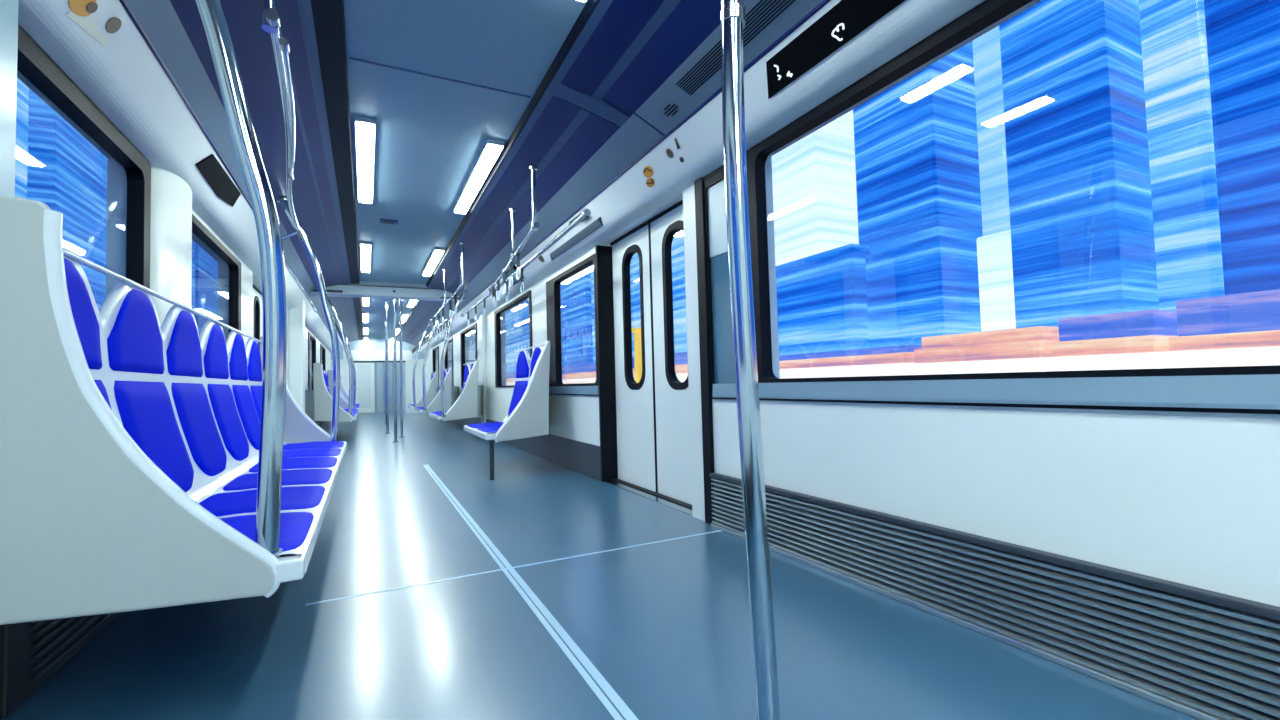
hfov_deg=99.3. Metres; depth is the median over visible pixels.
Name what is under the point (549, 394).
joint
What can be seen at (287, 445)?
seat cushion
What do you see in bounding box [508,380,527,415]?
cushion
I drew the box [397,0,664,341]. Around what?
trim
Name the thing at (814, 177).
office tower
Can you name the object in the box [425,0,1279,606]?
wall
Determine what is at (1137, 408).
joint
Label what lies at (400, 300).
pole
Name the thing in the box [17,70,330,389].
wall
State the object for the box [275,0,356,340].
trim
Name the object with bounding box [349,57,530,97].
joint
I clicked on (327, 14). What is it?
trim
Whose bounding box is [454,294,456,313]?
strap
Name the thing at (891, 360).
building
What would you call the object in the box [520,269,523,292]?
strap
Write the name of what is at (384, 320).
pole
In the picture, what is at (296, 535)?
seat cushion
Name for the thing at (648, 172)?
warning sticker
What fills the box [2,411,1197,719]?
floor
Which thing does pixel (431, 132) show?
ceiling
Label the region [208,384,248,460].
cushion
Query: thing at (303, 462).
seat cushion
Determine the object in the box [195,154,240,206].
display
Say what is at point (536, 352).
cushion
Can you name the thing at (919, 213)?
office tower
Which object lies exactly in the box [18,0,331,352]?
wall
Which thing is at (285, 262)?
grab rail
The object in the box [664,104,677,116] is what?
air vent
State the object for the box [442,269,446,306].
hanger
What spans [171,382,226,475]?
cushion
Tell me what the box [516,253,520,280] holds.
strap
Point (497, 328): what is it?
window
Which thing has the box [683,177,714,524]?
door frame
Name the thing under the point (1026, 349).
building
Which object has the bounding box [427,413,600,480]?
baseboard
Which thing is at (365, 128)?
ceiling lamp
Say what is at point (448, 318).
grab rail
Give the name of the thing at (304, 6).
trim
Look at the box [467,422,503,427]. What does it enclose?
seat cushion
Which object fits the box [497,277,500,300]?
strap
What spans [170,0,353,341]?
ceiling panel
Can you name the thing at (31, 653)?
wall vent
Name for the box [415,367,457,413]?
seat
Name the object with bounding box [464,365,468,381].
cushion
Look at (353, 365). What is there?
pole
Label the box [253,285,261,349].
door
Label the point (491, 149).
ceiling lamp
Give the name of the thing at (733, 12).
pole
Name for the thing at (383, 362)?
pillar
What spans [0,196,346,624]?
seat
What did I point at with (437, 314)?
strap
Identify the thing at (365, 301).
ceiling lamp
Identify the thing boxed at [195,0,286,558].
pole
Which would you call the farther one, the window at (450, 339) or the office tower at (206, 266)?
the office tower at (206, 266)
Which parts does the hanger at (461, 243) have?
rod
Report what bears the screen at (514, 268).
attached to the wall at (627, 199)
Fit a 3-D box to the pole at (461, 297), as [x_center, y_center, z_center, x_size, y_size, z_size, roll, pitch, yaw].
[-2.580,-0.132,7.586,0.405,1.832,0.080,0,-3,-27]
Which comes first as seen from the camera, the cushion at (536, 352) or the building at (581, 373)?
the cushion at (536, 352)
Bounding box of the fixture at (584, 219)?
[569,213,588,223]
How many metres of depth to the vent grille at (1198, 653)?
1.44 m
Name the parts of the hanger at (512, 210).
rod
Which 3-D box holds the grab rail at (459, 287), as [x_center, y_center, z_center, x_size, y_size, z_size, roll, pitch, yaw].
[-2.410,-0.672,6.698,0.039,0.056,2.990,0,-3,-26]
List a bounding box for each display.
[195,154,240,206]
[766,0,904,98]
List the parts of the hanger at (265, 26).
rod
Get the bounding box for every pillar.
[0,0,18,196]
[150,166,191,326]
[288,300,304,411]
[383,362,385,412]
[392,362,393,411]
[479,314,486,422]
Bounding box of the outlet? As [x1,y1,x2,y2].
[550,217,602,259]
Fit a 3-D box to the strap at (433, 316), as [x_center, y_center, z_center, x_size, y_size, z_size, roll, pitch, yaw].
[-2.934,-0.506,7.742,0.026,0.238,0.106,0,-3,-27]
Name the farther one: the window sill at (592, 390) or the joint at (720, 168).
the window sill at (592, 390)
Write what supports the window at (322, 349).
in the wall at (116, 174)
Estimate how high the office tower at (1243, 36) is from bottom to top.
95.200 m
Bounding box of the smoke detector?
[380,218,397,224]
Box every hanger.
[261,0,277,33]
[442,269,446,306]
[459,242,464,285]
[509,208,515,259]
[529,166,537,229]
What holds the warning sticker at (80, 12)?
attached to the wall at (124, 79)
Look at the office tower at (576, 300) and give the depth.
174.06 m
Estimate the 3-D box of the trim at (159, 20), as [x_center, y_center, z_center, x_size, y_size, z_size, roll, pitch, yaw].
[-4.496,-0.926,7.426,0.108,0.099,22.800,0,-3,-27]
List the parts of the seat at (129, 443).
edge trim, rail, panel, edge trim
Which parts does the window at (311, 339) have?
pane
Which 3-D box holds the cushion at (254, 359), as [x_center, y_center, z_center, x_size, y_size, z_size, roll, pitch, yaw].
[-2.571,0.009,3.631,0.027,0.270,0.472,0,-3,-27]
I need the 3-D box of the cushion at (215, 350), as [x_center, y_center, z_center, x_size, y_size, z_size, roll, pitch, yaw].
[-2.103,-0.042,2.704,0.027,0.270,0.472,0,-3,-27]
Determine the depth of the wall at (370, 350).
16.86 m
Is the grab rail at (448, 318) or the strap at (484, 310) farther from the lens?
the grab rail at (448, 318)
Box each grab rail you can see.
[264,8,300,232]
[278,37,294,180]
[284,259,317,312]
[410,317,449,350]
[431,282,464,320]
[461,209,590,316]
[488,222,538,291]
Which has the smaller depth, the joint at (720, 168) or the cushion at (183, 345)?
the cushion at (183, 345)
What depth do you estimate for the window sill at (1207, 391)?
1.44 m
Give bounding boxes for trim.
[119,0,328,329]
[126,0,340,345]
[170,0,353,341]
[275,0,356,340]
[275,7,353,339]
[297,0,358,339]
[311,0,362,339]
[342,0,362,333]
[396,0,596,337]
[396,0,612,340]
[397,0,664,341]
[403,0,680,341]
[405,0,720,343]
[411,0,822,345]
[437,0,830,329]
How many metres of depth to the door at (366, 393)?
17.82 m
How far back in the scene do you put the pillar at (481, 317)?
8.39 m
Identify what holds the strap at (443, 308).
hanging from the grab rail at (459, 287)
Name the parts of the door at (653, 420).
tread plate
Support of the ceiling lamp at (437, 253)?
attached to the ceiling
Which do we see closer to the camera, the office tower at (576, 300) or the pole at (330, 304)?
the pole at (330, 304)
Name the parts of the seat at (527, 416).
edge trim, panel, rail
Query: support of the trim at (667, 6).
attached to the wall at (370, 350)
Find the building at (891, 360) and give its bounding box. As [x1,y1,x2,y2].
[779,345,921,378]
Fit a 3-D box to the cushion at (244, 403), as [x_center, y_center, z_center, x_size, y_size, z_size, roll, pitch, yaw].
[-2.277,0.337,3.178,0.114,0.383,0.472,0,-3,-27]
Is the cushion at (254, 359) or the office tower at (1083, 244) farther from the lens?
the office tower at (1083, 244)
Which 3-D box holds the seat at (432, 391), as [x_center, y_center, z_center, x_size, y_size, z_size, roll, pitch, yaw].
[-4.918,0.690,12.560,0.783,0.847,1.166,0,-3,-27]
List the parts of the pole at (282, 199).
pole bracket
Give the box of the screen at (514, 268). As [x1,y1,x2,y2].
[502,265,523,285]
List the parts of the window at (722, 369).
frame, panel, tinted pane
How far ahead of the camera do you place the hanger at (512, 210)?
4.35 m
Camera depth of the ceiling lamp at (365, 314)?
11.20 m
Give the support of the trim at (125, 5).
attached to the wall at (124, 79)
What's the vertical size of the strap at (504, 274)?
0.238 m
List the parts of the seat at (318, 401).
edge trim, panel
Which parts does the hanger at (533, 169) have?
rod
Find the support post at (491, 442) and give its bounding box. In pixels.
[489,440,493,479]
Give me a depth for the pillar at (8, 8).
1.37 m
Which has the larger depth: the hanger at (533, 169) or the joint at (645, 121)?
the hanger at (533, 169)
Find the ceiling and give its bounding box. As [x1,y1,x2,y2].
[344,0,587,338]
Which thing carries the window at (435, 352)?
in the wall at (1187, 498)
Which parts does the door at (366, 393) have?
pane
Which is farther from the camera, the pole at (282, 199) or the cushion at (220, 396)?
the pole at (282, 199)
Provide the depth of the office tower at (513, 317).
247.32 m
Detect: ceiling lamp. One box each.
[354,116,375,202]
[360,241,370,272]
[362,298,368,305]
[363,312,368,321]
[363,327,367,333]
[402,313,407,322]
[407,300,416,306]
[422,247,444,275]
[453,139,503,213]
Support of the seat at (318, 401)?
attached to the wall at (116, 174)
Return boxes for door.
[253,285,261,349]
[353,363,376,413]
[604,200,691,515]
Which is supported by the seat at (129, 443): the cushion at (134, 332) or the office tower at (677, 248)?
the cushion at (134, 332)
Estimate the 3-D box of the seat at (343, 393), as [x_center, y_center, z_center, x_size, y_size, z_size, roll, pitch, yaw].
[-7.056,0.749,12.839,0.783,0.870,3.191,0,-3,-27]
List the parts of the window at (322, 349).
pane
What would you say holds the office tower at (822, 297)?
on the ground
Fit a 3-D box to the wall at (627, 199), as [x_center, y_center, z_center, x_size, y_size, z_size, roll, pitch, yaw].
[-2.519,-0.790,8.415,0.230,0.191,22.800,0,-3,-27]
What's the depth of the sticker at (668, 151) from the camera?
2.94 m
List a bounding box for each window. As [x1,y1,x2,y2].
[17,24,150,288]
[192,214,240,332]
[308,332,315,389]
[320,344,325,370]
[432,346,438,386]
[444,337,453,385]
[460,323,477,387]
[494,290,532,386]
[546,254,598,386]
[704,169,734,398]
[746,0,1279,382]
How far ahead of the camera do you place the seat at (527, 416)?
4.65 m
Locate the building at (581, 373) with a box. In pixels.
[506,352,687,385]
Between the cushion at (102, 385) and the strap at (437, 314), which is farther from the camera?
the strap at (437, 314)
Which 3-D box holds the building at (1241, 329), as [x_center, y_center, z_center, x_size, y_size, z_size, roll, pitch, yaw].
[54.263,1.026,2.350,11.000,13.200,75.500,0,-3,-27]
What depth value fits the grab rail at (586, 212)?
4.33 m
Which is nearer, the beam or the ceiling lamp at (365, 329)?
the beam
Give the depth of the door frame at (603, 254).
4.32 m
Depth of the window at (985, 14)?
2.01 m
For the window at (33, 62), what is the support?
in the wall at (116, 174)
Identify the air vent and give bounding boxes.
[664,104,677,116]
[676,40,720,94]
[743,0,794,46]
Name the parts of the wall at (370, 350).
panel, lintel trim, panel, panel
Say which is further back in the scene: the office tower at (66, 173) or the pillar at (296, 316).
the office tower at (66, 173)
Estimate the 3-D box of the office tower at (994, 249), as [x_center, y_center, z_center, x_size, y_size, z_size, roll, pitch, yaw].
[47.942,-42.202,67.389,18.000,105.200,4.600,0,-3,-27]
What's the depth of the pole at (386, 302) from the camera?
9.42 m
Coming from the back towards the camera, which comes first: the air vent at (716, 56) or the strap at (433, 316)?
the strap at (433, 316)
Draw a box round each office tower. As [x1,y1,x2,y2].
[15,78,28,198]
[27,88,194,316]
[195,243,217,335]
[505,303,522,372]
[522,267,592,365]
[591,230,686,362]
[771,110,858,265]
[776,244,869,355]
[853,41,982,347]
[972,26,1015,331]
[999,0,1158,327]
[1138,0,1224,310]
[1204,0,1279,294]
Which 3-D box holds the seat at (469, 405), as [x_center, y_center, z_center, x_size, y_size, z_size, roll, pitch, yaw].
[-2.693,0.449,8.145,0.783,0.847,1.166,0,-3,-27]
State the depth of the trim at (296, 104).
3.57 m
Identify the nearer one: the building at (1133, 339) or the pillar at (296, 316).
the pillar at (296, 316)
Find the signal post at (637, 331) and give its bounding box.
[632,327,641,382]
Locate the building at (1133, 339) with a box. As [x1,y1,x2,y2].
[1045,309,1178,371]
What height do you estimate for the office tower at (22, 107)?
95.200 m
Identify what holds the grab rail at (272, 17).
hanging from the hanger at (265, 26)
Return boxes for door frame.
[595,245,617,481]
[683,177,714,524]
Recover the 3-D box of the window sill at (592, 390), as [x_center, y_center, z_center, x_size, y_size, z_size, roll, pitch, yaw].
[-0.628,0.272,4.915,0.018,0.071,1.320,0,-3,-27]
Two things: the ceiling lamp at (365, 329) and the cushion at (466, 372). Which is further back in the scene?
the ceiling lamp at (365, 329)
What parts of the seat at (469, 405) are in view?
edge trim, panel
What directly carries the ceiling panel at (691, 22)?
attached to the wall at (370, 350)
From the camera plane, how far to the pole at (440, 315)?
9.84 m
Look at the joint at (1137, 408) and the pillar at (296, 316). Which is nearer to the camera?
the joint at (1137, 408)
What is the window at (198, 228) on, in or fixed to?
in the wall at (116, 174)
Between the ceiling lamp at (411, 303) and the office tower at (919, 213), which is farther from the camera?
the office tower at (919, 213)
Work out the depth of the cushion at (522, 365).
5.40 m
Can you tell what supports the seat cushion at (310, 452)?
on the seat at (129, 443)
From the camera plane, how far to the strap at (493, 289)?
5.51 m
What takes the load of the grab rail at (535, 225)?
hanging from the hanger at (533, 169)
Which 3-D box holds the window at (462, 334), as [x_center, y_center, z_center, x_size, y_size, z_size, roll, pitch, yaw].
[-3.078,-0.038,9.830,0.062,1.083,1.724,0,-3,-27]
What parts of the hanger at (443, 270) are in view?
rod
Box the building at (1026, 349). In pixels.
[910,326,1059,374]
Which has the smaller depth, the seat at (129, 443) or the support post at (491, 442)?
the seat at (129, 443)
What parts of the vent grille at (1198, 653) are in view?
rail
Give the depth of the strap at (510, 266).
4.54 m
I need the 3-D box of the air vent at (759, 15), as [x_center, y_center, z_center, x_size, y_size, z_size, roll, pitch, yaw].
[0.432,-1.282,2.025,0.112,0.041,0.289,0,-3,-27]
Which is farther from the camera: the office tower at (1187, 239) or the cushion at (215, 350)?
the office tower at (1187, 239)
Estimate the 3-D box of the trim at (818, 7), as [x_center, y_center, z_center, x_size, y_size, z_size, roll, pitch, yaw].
[-2.625,-0.888,8.367,0.016,0.014,22.800,0,-3,-27]
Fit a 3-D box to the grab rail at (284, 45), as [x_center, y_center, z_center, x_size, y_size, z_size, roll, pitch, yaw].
[-1.472,-0.973,2.283,0.040,0.058,1.348,0,-3,-32]
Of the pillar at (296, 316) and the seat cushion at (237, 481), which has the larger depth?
the pillar at (296, 316)
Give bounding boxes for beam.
[310,281,464,301]
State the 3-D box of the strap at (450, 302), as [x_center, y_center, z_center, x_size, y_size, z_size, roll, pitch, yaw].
[-2.170,-0.589,6.226,0.026,0.238,0.106,0,-3,-27]
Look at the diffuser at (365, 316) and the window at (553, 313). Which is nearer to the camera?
the window at (553, 313)
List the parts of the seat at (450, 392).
edge trim, panel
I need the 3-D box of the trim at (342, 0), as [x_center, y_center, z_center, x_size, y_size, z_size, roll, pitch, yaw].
[-3.977,-1.090,7.697,0.017,0.042,22.800,0,-3,-27]
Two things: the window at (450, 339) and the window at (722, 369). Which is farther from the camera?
the window at (450, 339)
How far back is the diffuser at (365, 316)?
11.31 m
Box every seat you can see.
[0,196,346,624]
[305,363,358,421]
[340,375,360,408]
[407,371,439,408]
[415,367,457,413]
[429,360,482,420]
[464,341,549,442]
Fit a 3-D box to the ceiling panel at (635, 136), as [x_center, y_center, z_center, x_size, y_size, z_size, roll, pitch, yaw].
[-2.707,-0.939,8.329,0.190,0.101,22.800,0,-3,-27]
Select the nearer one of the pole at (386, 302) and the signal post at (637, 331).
the signal post at (637, 331)
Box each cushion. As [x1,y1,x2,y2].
[64,258,101,369]
[94,380,111,409]
[107,289,164,373]
[114,380,193,491]
[166,310,202,376]
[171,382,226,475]
[199,486,324,516]
[204,324,228,378]
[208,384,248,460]
[220,512,313,554]
[223,469,332,490]
[229,334,247,380]
[232,385,259,449]
[248,341,261,381]
[249,457,337,472]
[250,385,261,420]
[283,441,343,449]
[283,448,340,458]
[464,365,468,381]
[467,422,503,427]
[477,426,500,432]
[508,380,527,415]
[516,351,528,377]
[530,347,540,376]
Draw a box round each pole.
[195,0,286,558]
[275,195,339,440]
[328,299,352,415]
[345,336,355,408]
[384,301,389,433]
[384,320,385,396]
[392,297,398,442]
[399,299,404,437]
[413,325,429,406]
[422,312,441,410]
[440,288,466,416]
[720,0,779,719]
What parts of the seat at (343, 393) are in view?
panel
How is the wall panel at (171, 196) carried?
attached to the wall at (116, 174)
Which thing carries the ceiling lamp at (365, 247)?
attached to the ceiling
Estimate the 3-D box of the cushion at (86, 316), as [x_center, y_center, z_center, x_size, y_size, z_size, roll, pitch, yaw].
[-1.402,-0.117,1.312,0.027,0.270,0.472,0,-3,-27]
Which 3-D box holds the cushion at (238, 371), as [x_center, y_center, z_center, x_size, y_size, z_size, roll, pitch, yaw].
[-2.337,-0.016,3.168,0.027,0.270,0.472,0,-3,-27]
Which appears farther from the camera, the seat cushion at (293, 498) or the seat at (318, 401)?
the seat at (318, 401)
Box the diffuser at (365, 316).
[363,314,367,321]
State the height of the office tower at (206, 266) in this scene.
95.200 m
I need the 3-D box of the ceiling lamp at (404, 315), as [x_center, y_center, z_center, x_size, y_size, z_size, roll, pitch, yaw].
[-5.108,-0.893,11.736,0.108,0.042,1.456,0,-3,-27]
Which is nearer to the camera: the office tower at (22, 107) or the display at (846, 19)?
the display at (846, 19)
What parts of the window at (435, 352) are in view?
pane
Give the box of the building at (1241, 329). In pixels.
[1162,289,1279,367]
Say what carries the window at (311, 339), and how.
in the wall at (116, 174)
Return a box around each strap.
[433,316,434,332]
[437,314,438,328]
[442,308,443,324]
[449,300,451,318]
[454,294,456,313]
[483,299,485,315]
[492,283,494,306]
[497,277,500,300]
[502,269,505,294]
[506,281,508,301]
[508,260,512,287]
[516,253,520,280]
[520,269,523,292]
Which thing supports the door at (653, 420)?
in the wall at (1187, 498)
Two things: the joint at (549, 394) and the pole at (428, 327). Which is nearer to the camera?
the joint at (549, 394)
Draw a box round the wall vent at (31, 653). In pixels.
[0,612,121,719]
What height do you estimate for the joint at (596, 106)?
0.095 m
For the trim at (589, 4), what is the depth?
2.97 m
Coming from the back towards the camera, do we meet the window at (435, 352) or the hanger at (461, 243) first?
the window at (435, 352)
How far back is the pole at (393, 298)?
7.89 m
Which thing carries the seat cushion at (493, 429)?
on the seat at (527, 416)
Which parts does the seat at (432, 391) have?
edge trim, panel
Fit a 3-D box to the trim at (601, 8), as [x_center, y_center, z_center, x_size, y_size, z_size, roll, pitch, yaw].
[-3.153,-1.076,8.111,0.045,0.018,22.800,0,-3,-27]
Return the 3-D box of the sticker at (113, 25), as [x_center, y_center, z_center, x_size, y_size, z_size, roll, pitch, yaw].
[-1.762,-1.120,1.819,0.037,0.050,0.060,0,-3,-27]
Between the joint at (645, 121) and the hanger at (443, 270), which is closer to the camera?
the joint at (645, 121)
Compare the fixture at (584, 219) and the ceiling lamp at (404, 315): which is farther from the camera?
the ceiling lamp at (404, 315)
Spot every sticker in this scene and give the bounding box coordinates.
[65,0,109,47]
[105,17,121,32]
[643,166,654,186]
[666,149,672,157]
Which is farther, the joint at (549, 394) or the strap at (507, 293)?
the strap at (507, 293)
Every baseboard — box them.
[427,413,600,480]
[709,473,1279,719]
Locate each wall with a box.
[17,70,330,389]
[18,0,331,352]
[331,339,424,413]
[420,0,984,352]
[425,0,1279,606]
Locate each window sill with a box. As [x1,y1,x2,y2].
[549,386,598,394]
[712,374,1279,409]
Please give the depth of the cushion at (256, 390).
3.48 m
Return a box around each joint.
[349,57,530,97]
[549,394,598,395]
[553,83,629,126]
[634,113,664,135]
[703,150,746,180]
[713,397,1279,413]
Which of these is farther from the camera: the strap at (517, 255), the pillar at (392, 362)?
the pillar at (392, 362)

